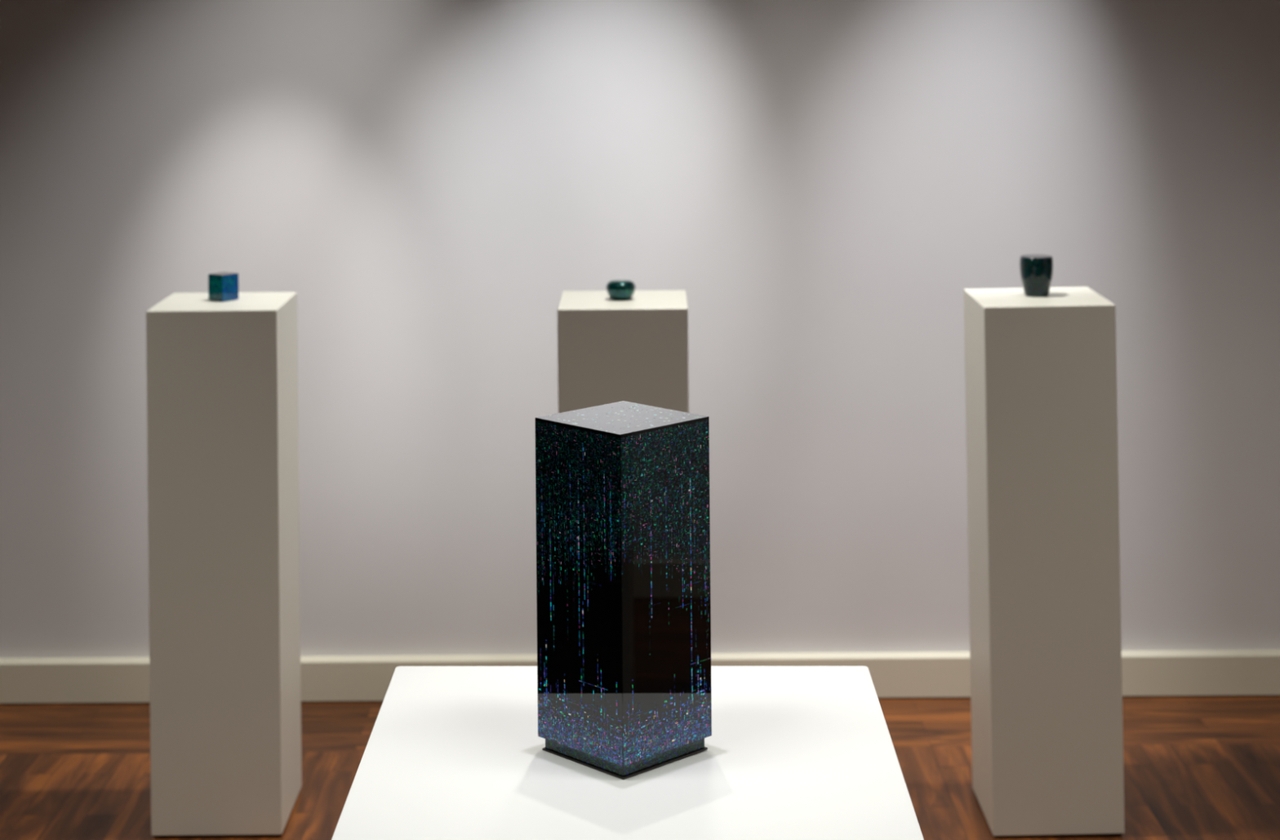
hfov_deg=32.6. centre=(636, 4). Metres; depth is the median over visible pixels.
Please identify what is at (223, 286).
box
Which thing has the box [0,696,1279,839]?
floor
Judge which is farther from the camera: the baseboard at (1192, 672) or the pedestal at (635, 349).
the baseboard at (1192, 672)
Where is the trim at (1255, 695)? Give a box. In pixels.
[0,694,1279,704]
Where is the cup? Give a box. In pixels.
[1019,253,1053,297]
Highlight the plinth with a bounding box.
[331,666,924,839]
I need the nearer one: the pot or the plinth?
the plinth
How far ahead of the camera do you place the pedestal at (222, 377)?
4.22 m
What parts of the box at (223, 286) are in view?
lid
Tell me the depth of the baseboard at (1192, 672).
5.02 m
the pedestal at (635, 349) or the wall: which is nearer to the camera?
the pedestal at (635, 349)
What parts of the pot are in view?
lid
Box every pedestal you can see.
[146,291,302,838]
[557,289,688,413]
[963,286,1124,837]
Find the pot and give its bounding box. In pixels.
[605,279,635,300]
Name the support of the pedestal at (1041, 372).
on the floor
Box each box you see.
[208,271,239,302]
[534,400,711,779]
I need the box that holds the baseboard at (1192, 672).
[0,649,1279,703]
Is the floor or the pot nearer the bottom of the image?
the floor
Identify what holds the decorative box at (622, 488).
on the plinth
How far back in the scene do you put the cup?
4.30 m
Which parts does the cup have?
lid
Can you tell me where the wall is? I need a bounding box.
[0,0,1279,657]

